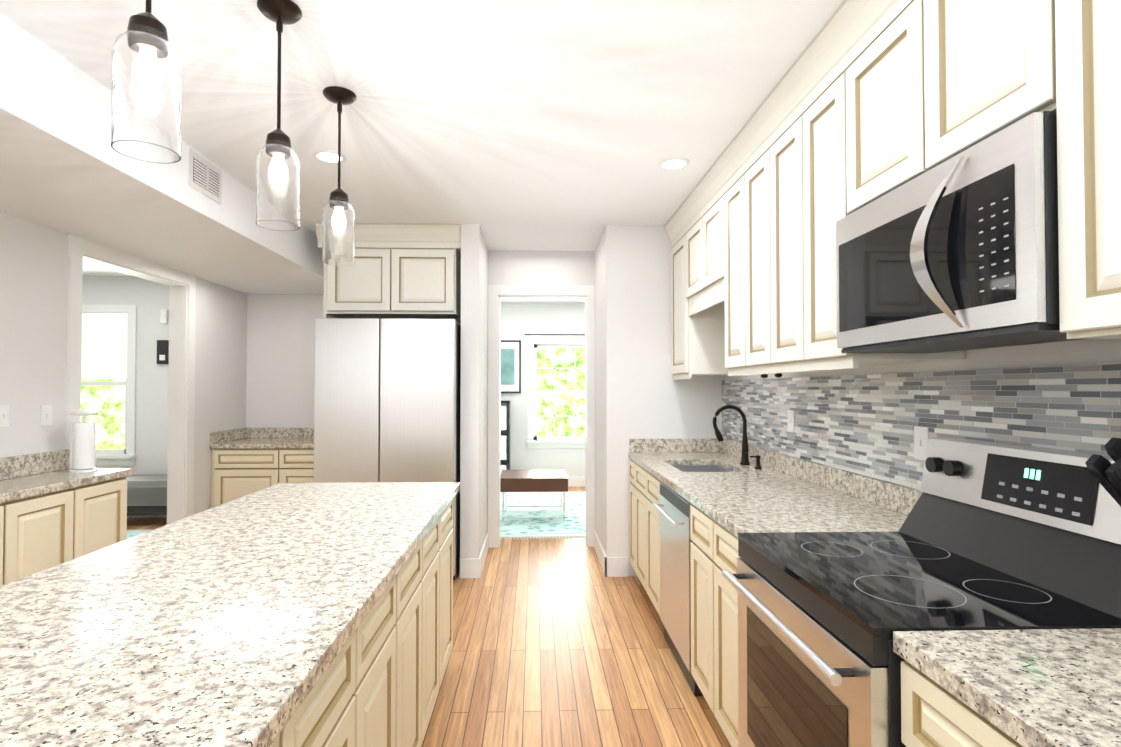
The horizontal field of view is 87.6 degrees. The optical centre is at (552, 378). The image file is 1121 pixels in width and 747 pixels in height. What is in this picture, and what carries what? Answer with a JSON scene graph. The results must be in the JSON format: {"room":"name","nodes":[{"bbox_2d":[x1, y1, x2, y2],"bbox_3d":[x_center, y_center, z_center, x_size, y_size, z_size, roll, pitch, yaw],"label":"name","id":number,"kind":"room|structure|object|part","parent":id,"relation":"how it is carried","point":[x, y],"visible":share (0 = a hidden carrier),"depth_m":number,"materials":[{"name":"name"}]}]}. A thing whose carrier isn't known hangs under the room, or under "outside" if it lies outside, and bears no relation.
{"room":"kitchen","nodes":[
{"label":"kitchen","id":0,"kind":"room"},
{"bbox_2d":[0,212,246,514],"bbox_3d":[-2.881,0.109,1.537,0.120,2.620,8.180,0,-1,-2],"label":"wall","id":1,"kind":"structure","parent":0,"point":[33,303],"depth_m":3.36,"materials":[{"name":"paint"}]},
{"bbox_2d":[0,405,8,426],"bbox_3d":[-2.863,0.193,3.017,0.011,0.115,0.120,0,-1,-2],"label":"switch plate","id":2,"kind":"object","parent":1,"relation":"attached to","point":[4,415],"visible":1,"depth_m":3.05,"materials":[{"name":"white plastic"}]},
{"bbox_2d":[40,405,51,425],"bbox_3d":[-2.872,0.208,3.317,0.011,0.115,0.075,0,-1,-2],"label":"switch plate","id":3,"kind":"object","parent":1,"relation":"attached to","point":[46,415],"visible":1,"depth_m":3.31,"materials":[{"name":"white plastic"}]},
{"bbox_2d":[65,234,195,523],"bbox_3d":[-2.959,0.306,4.093,0.148,2.310,1.280,0,-1,-2],"label":"door frame","id":4,"kind":"structure","parent":1,"relation":"attached to","point":[181,402],"depth_m":4.62,"materials":[{"name":"white wood"}]},
{"bbox_2d":[82,276,168,504],"bbox_3d":[-4.789,0.190,6.398,3.379,2.620,0.120,0,-1,-2],"label":"wall","id":5,"kind":"structure","parent":0,"point":[149,299],"depth_m":6.33,"materials":[{"name":"paint"}]},
{"bbox_2d":[81,304,136,464],"bbox_3d":[-4.981,0.064,6.341,0.940,1.740,0.135,0,-1,-2],"label":"window","id":6,"kind":"structure","parent":5,"relation":"in","point":[109,335],"depth_m":6.35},
{"bbox_2d":[127,504,166,517],"bbox_3d":[-4.801,1.429,6.309,3.390,0.140,0.013,0,-1,-2],"label":"baseboard","id":7,"kind":"structure","parent":5,"relation":"attached to","point":[128,516],"depth_m":6.32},
{"bbox_2d":[157,340,168,363],"bbox_3d":[-4.236,-0.291,6.345,0.120,0.260,0.030,0,-1,-2],"label":"picture frame","id":8,"kind":"object","parent":5,"relation":"attached to","point":[162,351],"visible":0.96,"depth_m":6.33,"materials":[{"name":"black plastic"}]},
{"bbox_2d":[160,310,167,323],"bbox_3d":[-4.226,-0.676,6.349,0.060,0.150,0.036,0,-1,-2],"label":"sensor","id":9,"kind":"object","parent":5,"relation":"attached to","point":[163,316],"visible":0.98,"depth_m":6.33,"materials":[{"name":"white plastic"}]},
{"bbox_2d":[246,294,460,427],"bbox_3d":[-1.903,0.179,5.720,2.344,2.620,0.120,0,-1,-2],"label":"wall","id":10,"kind":"structure","parent":0,"point":[280,357],"depth_m":5.64,"materials":[{"name":"paint"}]},
{"bbox_2d":[316,223,460,322],"bbox_3d":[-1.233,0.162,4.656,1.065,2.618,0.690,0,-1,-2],"label":"upper cabinet","id":11,"kind":"object","parent":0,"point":[404,271],"visible":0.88,"depth_m":4.37,"materials":[{"name":"wood"}]},
{"bbox_2d":[0,0,844,302],"bbox_3d":[-2.393,-1.214,3.186,9.200,0.080,11.800,0,-1,-2],"label":"ceiling","id":12,"kind":"structure","parent":0,"point":[538,124],"depth_m":2.42,"materials":[{"name":"paint"}]},
{"bbox_2d":[111,0,181,162],"bbox_3d":[-0.897,-0.852,1.297,0.132,0.704,0.132,0,-1,-2],"label":"pendant light","id":13,"kind":"object","parent":12,"relation":"hanging from","point":[146,95],"visible":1,"depth_m":1.25,"materials":[{"name":"clear glass"}]},
{"bbox_2d":[0,13,323,293],"bbox_3d":[-2.307,-1.046,1.575,1.030,0.309,8.180,0,-1,-2],"label":"soffit beam","id":14,"kind":"structure","parent":12,"relation":"attached to","point":[66,167],"depth_m":2.85,"materials":[{"name":"paint"}]},
{"bbox_2d":[188,148,221,203],"bbox_3d":[-1.833,-1.065,3.091,0.014,0.190,0.300,0,-1,-2],"label":"air vent","id":15,"kind":"object","parent":14,"relation":"attached to","point":[205,177],"visible":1,"depth_m":3.07,"materials":[{"name":"white metal"}]},
{"bbox_2d":[256,0,301,230],"bbox_3d":[-0.881,-0.843,1.877,0.132,0.704,0.132,0,-1,-2],"label":"pendant light","id":16,"kind":"object","parent":12,"relation":"hanging from","point":[277,184],"visible":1,"depth_m":1.84,"materials":[{"name":"clear glass"}]},
{"bbox_3d":[-0.881,-0.622,1.874,0.128,0.262,0.128,0,-1,-2],"label":"glass","id":17,"kind":"part","parent":16,"relation":"part of","materials":[{"name":"clear glass"}]},
{"bbox_2d":[312,150,346,162],"bbox_3d":[-1.179,-1.171,3.084,0.170,0.006,0.170,0,-1,-2],"label":"recessed light","id":18,"kind":"object","parent":12,"relation":"in","point":[328,156],"visible":0.92,"depth_m":3.07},
{"bbox_2d":[322,86,355,265],"bbox_3d":[-0.888,-0.833,2.427,0.132,0.704,0.132,0,-1,-2],"label":"pendant light","id":19,"kind":"object","parent":12,"relation":"hanging from","point":[338,230],"visible":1,"depth_m":2.38,"materials":[{"name":"clear glass"}]},
{"bbox_3d":[-0.888,-0.613,2.424,0.128,0.262,0.128,0,-1,-2],"label":"glass","id":20,"kind":"part","parent":19,"relation":"part of","materials":[{"name":"clear glass"}]},
{"bbox_2d":[658,158,689,169],"bbox_3d":[0.658,-1.170,3.183,0.170,0.006,0.170,0,-1,-2],"label":"recessed light","id":21,"kind":"object","parent":12,"relation":"in","point":[673,163],"visible":1,"depth_m":3.17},
{"bbox_2d":[127,487,730,746],"bbox_3d":[-2.393,1.476,3.141,9.200,0.060,11.800,0,-1,-2],"label":"floor","id":22,"kind":"structure","parent":0,"point":[558,642],"depth_m":2.96,"materials":[{"name":"brown wood"}]},
{"bbox_2d":[0,449,132,585],"bbox_3d":[-2.635,0.906,1.844,0.387,1.035,3.225,0,-1,-2],"label":"base cabinet","id":23,"kind":"object","parent":22,"relation":"on","point":[54,512],"depth_m":3.01,"materials":[{"name":"wood"}]},
{"bbox_2d":[0,449,132,502],"bbox_3d":[-2.635,0.466,1.852,0.387,0.155,3.225,0,-1,-2],"label":"countertop","id":24,"kind":"structure","parent":23,"relation":"on","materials":[{"name":"stone"}]},
{"bbox_2d":[69,410,98,472],"bbox_3d":[-2.690,0.352,3.350,0.136,0.353,0.136,0,-1,-2],"label":"paper towel holder","id":25,"kind":"object","parent":23,"relation":"on","point":[83,445],"visible":1,"depth_m":3.31,"materials":[{"name":"white paper"}]},
{"bbox_2d":[127,530,150,538],"bbox_3d":[-4.496,1.466,4.750,2.300,0.012,1.950,0,-1,-2],"label":"rug","id":26,"kind":"object","parent":22,"relation":"on","point":[132,533],"depth_m":5.61,"materials":[{"name":"teal fabric"}]},
{"bbox_2d":[126,474,166,514],"bbox_3d":[-4.188,1.259,6.064,1.100,0.470,0.450,0,-1,-2],"label":"bench","id":27,"kind":"object","parent":22,"relation":"on","point":[148,481],"visible":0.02,"depth_m":5.94,"materials":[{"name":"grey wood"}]},
{"bbox_2d":[210,427,313,507],"bbox_3d":[-2.371,0.972,5.310,1.137,1.020,0.637,0,-1,-2],"label":"base cabinet","id":28,"kind":"object","parent":22,"relation":"on","point":[246,461],"depth_m":5.01,"materials":[{"name":"wood"}]},
{"bbox_2d":[210,427,313,448],"bbox_3d":[-2.371,0.532,5.317,1.137,0.140,0.637,0,-1,-2],"label":"countertop","id":29,"kind":"structure","parent":28,"relation":"on","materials":[{"name":"stone"}]},
{"bbox_2d":[272,498,452,746],"bbox_3d":[-0.862,0.966,0.782,0.869,0.880,4.310,0,-1,-2],"label":"kitchen island","id":30,"kind":"object","parent":22,"relation":"on","point":[383,690],"depth_m":1.71,"materials":[{"name":"wood"}]},
{"bbox_2d":[0,482,459,746],"bbox_3d":[-0.855,0.506,0.780,0.904,0.040,4.350,0,-1,-2],"label":"island countertop","id":31,"kind":"structure","parent":30,"relation":"on","point":[216,626],"depth_m":1.21,"materials":[{"name":"beige stone"}]},
{"bbox_2d":[314,318,460,579],"bbox_3d":[-1.200,0.523,4.511,0.983,1.890,0.810,0,-1,-2],"label":"refrigerator","id":32,"kind":"object","parent":22,"relation":"on","point":[386,399],"visible":0.58,"depth_m":4.11,"materials":[{"name":"silver metal"}]},
{"bbox_2d":[500,401,509,469],"bbox_3d":[-1.000,0.916,8.078,0.800,1.224,0.400,0,-1,-2],"label":"shelf unit","id":33,"kind":"object","parent":22,"relation":"on","point":[507,431],"visible":0.21,"depth_m":7.90,"materials":[{"name":"black metal"}]},
{"bbox_2d":[500,434,506,459],"bbox_3d":[-0.807,0.933,8.071,0.345,0.330,0.366,0,-1,-2],"label":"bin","id":34,"kind":"object","parent":33,"relation":"in","point":[503,448],"depth_m":7.90,"materials":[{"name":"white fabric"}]},
{"bbox_2d":[500,462,506,474],"bbox_3d":[-0.807,1.333,8.064,0.345,0.330,0.366,0,-1,-2],"label":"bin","id":35,"kind":"object","parent":33,"relation":"in","point":[503,465],"depth_m":7.89,"materials":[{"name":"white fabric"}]},
{"bbox_2d":[501,405,506,429],"bbox_3d":[-0.807,0.533,8.078,0.345,0.330,0.366,0,-1,-2],"label":"bin","id":36,"kind":"object","parent":33,"relation":"in","point":[503,407],"depth_m":7.91,"materials":[{"name":"white fabric"}]},
{"bbox_2d":[500,492,584,538],"bbox_3d":[-0.004,1.498,6.644,2.800,0.012,2.450,0,-1,-2],"label":"rug","id":37,"kind":"object","parent":22,"relation":"on","point":[572,525],"visible":0.33,"depth_m":6.36,"materials":[{"name":"fabric"}]},
{"bbox_2d":[500,469,567,521],"bbox_3d":[-0.209,1.258,6.342,0.710,0.456,0.650,0,-1,-2],"label":"bench","id":38,"kind":"object","parent":37,"relation":"on","point":[533,480],"visible":0.94,"depth_m":6.03,"materials":[{"name":"brown wood"}]},
{"bbox_2d":[684,498,707,702],"bbox_3d":[0.981,0.995,2.483,0.712,0.880,0.342,0,-1,-2],"label":"base cabinet","id":39,"kind":"object","parent":22,"relation":"on","point":[698,518],"depth_m":2.50,"materials":[{"name":"wood"}]},
{"bbox_2d":[652,482,702,695],"bbox_3d":[0.924,1.003,2.965,0.745,0.870,0.620,0,-1,-2],"label":"dishwasher","id":40,"kind":"object","parent":39,"relation":"in","point":[673,508],"visible":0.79,"depth_m":2.88,"materials":[{"name":"silver metal"}]},
{"bbox_2d":[708,514,738,746],"bbox_3d":[0.993,0.988,2.111,0.712,0.880,0.402,0,-1,-2],"label":"base cabinet","id":41,"kind":"object","parent":22,"relation":"on","point":[722,542],"depth_m":2.19,"materials":[{"name":"wood"}]},
{"bbox_2d":[628,450,908,533],"bbox_3d":[0.958,0.546,3.144,0.717,0.040,2.454,0,-1,-2],"label":"countertop","id":42,"kind":"structure","parent":41,"relation":"on","point":[748,499],"depth_m":2.52,"materials":[{"name":"beige stone"}]},
{"bbox_2d":[656,462,731,497],"bbox_3d":[0.924,0.673,3.621,0.410,0.222,0.630,0,-1,-2],"label":"sink","id":43,"kind":"object","parent":42,"relation":"in","point":[683,465],"depth_m":3.92,"materials":[{"name":"silver metal"}]},
{"bbox_2d":[713,405,749,464],"bbox_3d":[1.108,0.347,3.612,0.232,0.372,0.101,0,-1,-2],"label":"faucet","id":44,"kind":"object","parent":42,"relation":"on","point":[744,455],"visible":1,"depth_m":3.62,"materials":[{"name":"black metal"}]},
{"bbox_2d":[750,455,761,468],"bbox_3d":[1.194,0.490,3.442,0.070,0.080,0.040,0,-1,-2],"label":"soap dispenser","id":45,"kind":"object","parent":42,"relation":"on","point":[757,457],"visible":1,"depth_m":3.43,"materials":[{"name":"black metal"}]},
{"bbox_2d":[722,438,1120,746],"bbox_3d":[0.952,0.803,1.528,0.809,1.230,0.760,0,-1,-2],"label":"range","id":46,"kind":"object","parent":22,"relation":"on","point":[988,535],"visible":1,"depth_m":1.44,"materials":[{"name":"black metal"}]},
{"bbox_2d":[893,646,1035,746],"bbox_3d":[1.037,0.965,0.729,0.712,0.880,0.832,0,-1,-2],"label":"base cabinet","id":47,"kind":"object","parent":22,"relation":"on","point":[933,714],"depth_m":1.02,"materials":[{"name":"wood"}]},
{"bbox_2d":[893,628,1120,746],"bbox_3d":[1.060,0.492,-0.040,0.717,0.040,2.387,0,-1,-2],"label":"countertop","id":48,"kind":"structure","parent":47,"relation":"on","point":[1052,687],"depth_m":0.97,"materials":[{"name":"beige stone"}]},
{"bbox_2d":[1085,437,1120,506],"bbox_3d":[1.191,0.286,1.109,0.326,0.410,0.095,0,-1,-2],"label":"knobs","id":49,"kind":"object","parent":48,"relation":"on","point":[1105,473],"visible":1,"depth_m":1.11,"materials":[{"name":"black plastic"}]},
{"bbox_2d":[460,224,487,558],"bbox_3d":[-0.642,0.168,5.075,0.136,2.620,1.490,0,-1,-2],"label":"wall","id":50,"kind":"structure","parent":0,"point":[474,414],"depth_m":4.34,"materials":[{"name":"paint"}]},
{"bbox_2d":[477,532,488,577],"bbox_3d":[-0.556,1.402,4.710,0.014,0.140,0.824,0,-1,-2],"label":"baseboard","id":51,"kind":"structure","parent":50,"relation":"attached to","point":[480,562],"depth_m":4.55,"materials":[{"name":"white wood"}]},
{"bbox_2d":[488,250,594,284],"bbox_3d":[-0.103,0.171,5.237,0.950,2.620,0.120,0,-1,-2],"label":"wall","id":52,"kind":"structure","parent":0,"point":[541,267],"depth_m":5.20,"materials":[{"name":"paint"}]},
{"bbox_2d":[488,285,594,547],"bbox_3d":[-0.102,0.326,5.231,0.946,2.310,0.148,0,-1,-2],"label":"door frame","id":53,"kind":"structure","parent":52,"relation":"attached to","point":[497,294],"depth_m":5.16,"materials":[{"name":"white wood"}]},
{"bbox_2d":[500,303,584,476],"bbox_3d":[0.090,0.224,8.405,3.700,2.620,0.120,0,-1,-2],"label":"wall","id":54,"kind":"structure","parent":0,"point":[519,321],"depth_m":8.32,"materials":[{"name":"paint"}]},
{"bbox_2d":[501,340,520,392],"bbox_3d":[-0.657,-0.173,8.310,0.400,0.750,0.029,0,-1,-2],"label":"framed art","id":55,"kind":"object","parent":54,"relation":"attached to","point":[510,366],"visible":0.64,"depth_m":8.30},
{"bbox_2d":[524,334,584,334],"bbox_3d":[0.218,-0.628,8.322,1.250,0.015,0.074,0,-1,-2],"label":"curtain rod","id":56,"kind":"object","parent":54,"relation":"attached to","point":[554,334],"visible":0.56,"depth_m":8.28,"materials":[{"name":"black metal"}]},
{"bbox_2d":[526,338,584,447],"bbox_3d":[0.172,0.203,8.355,1.110,1.570,0.135,0,-1,-2],"label":"window","id":57,"kind":"structure","parent":54,"relation":"in","point":[534,440],"depth_m":8.34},
{"bbox_2d":[568,477,584,486],"bbox_3d":[0.032,1.462,8.315,3.380,0.140,0.014,0,-1,-2],"label":"baseboard","id":58,"kind":"structure","parent":54,"relation":"attached to","point":[572,481],"depth_m":8.32,"materials":[{"name":"white wood"}]},
{"bbox_2d":[595,225,722,575],"bbox_3d":[0.886,0.163,4.794,1.000,2.620,0.830,0,-1,-2],"label":"wall","id":59,"kind":"structure","parent":0,"point":[640,393],"depth_m":4.38,"materials":[{"name":"paint"}]},
{"bbox_2d":[594,531,608,576],"bbox_3d":[0.380,1.402,4.740,0.013,0.140,0.824,0,-1,-2],"label":"baseboard","id":60,"kind":"structure","parent":59,"relation":"attached to","point":[603,560],"depth_m":4.56,"materials":[{"name":"white wood"}]},
{"bbox_2d":[628,438,719,453],"bbox_3d":[0.913,0.496,4.361,0.686,0.100,0.021,0,-1,-2],"label":"backsplash","id":61,"kind":"structure","parent":59,"relation":"attached to","point":[636,446],"depth_m":4.35,"materials":[{"name":"beige stone"}]},
{"bbox_2d":[723,339,1120,379],"bbox_3d":[1.448,0.099,0.991,0.120,2.620,6.810,0,-1,-2],"label":"wall","id":62,"kind":"structure","parent":0,"point":[1088,351],"depth_m":1.74,"materials":[{"name":"paint"}]},
{"bbox_2d":[681,160,720,299],"bbox_3d":[1.105,-0.852,3.548,0.396,0.627,0.790,0,-1,-2],"label":"upper cabinet","id":63,"kind":"object","parent":62,"relation":"attached to","point":[700,214],"depth_m":3.50,"materials":[{"name":"wood"}]},
{"bbox_2d":[669,212,748,375],"bbox_3d":[1.085,-0.591,4.167,0.396,1.127,0.457,0,-1,-2],"label":"upper cabinet","id":64,"kind":"object","parent":62,"relation":"attached to","point":[695,324],"depth_m":3.93,"materials":[{"name":"wood"}]},
{"bbox_2d":[720,439,922,513],"bbox_3d":[1.356,0.449,1.581,0.021,0.100,5.607,0,-1,-2],"label":"backsplash","id":65,"kind":"structure","parent":62,"relation":"attached to","point":[894,496],"depth_m":2.69,"materials":[{"name":"beige stone"}]},
{"bbox_2d":[721,20,965,371],"bbox_3d":[1.137,-0.619,2.536,0.396,1.127,1.227,0,-1,-2],"label":"upper cabinet","id":66,"kind":"object","parent":62,"relation":"attached to","point":[779,177],"depth_m":2.35,"materials":[{"name":"wood"}]},
{"bbox_2d":[722,363,1120,489],"bbox_3d":[1.362,0.181,1.585,0.010,0.434,5.606,0,-1,-2],"label":"tile backsplash","id":67,"kind":"structure","parent":62,"relation":"attached to","point":[862,424],"depth_m":2.17,"materials":[{"name":"tile"}]},
{"bbox_2d":[787,410,793,432],"bbox_3d":[1.299,0.232,3.200,0.011,0.120,0.075,0,-1,-2],"label":"outlet","id":68,"kind":"object","parent":67,"relation":"attached to","point":[790,420],"visible":1,"depth_m":3.20,"materials":[{"name":"white plastic"}]},
{"bbox_2d":[914,426,928,459],"bbox_3d":[1.334,0.233,2.120,0.011,0.120,0.075,0,-1,-2],"label":"light switch","id":69,"kind":"object","parent":67,"relation":"attached to","point":[921,436],"visible":0.9,"depth_m":2.12,"materials":[{"name":"white plastic"}]},
{"bbox_2d":[837,0,1040,220],"bbox_3d":[1.169,-0.866,1.544,0.396,0.665,0.766,0,-1,-2],"label":"upper cabinet","id":70,"kind":"object","parent":62,"relation":"attached to","point":[865,102],"depth_m":1.54,"materials":[{"name":"wood"}]},
{"bbox_2d":[836,111,1082,352],"bbox_3d":[1.124,-0.306,1.532,0.483,0.432,0.760,0,-1,-2],"label":"over-the-range microwave","id":71,"kind":"object","parent":70,"relation":"attached to","point":[959,252],"visible":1,"depth_m":1.35,"materials":[{"name":"silver metal"}]},
{"bbox_2d":[1037,0,1120,338],"bbox_3d":[1.196,-0.649,0.724,0.396,1.127,0.867,0,-1,-2],"label":"upper cabinet","id":72,"kind":"object","parent":62,"relation":"attached to","point":[1079,41],"depth_m":1.08,"materials":[{"name":"wood"}]},
{"label":"outside","id":73,"kind":"structure","parent":0,"visible":0},
{"bbox_2d":[81,379,124,448],"bbox_3d":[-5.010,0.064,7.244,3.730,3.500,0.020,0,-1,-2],"label":"foliage","id":74,"kind":"object","parent":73,"point":[107,403],"depth_m":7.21,"materials":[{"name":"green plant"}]},
{"bbox_2d":[537,348,584,435],"bbox_3d":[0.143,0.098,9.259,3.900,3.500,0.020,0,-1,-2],"label":"foliage","id":75,"kind":"object","parent":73,"point":[564,380],"visible":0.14,"depth_m":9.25,"materials":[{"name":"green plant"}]}
]}

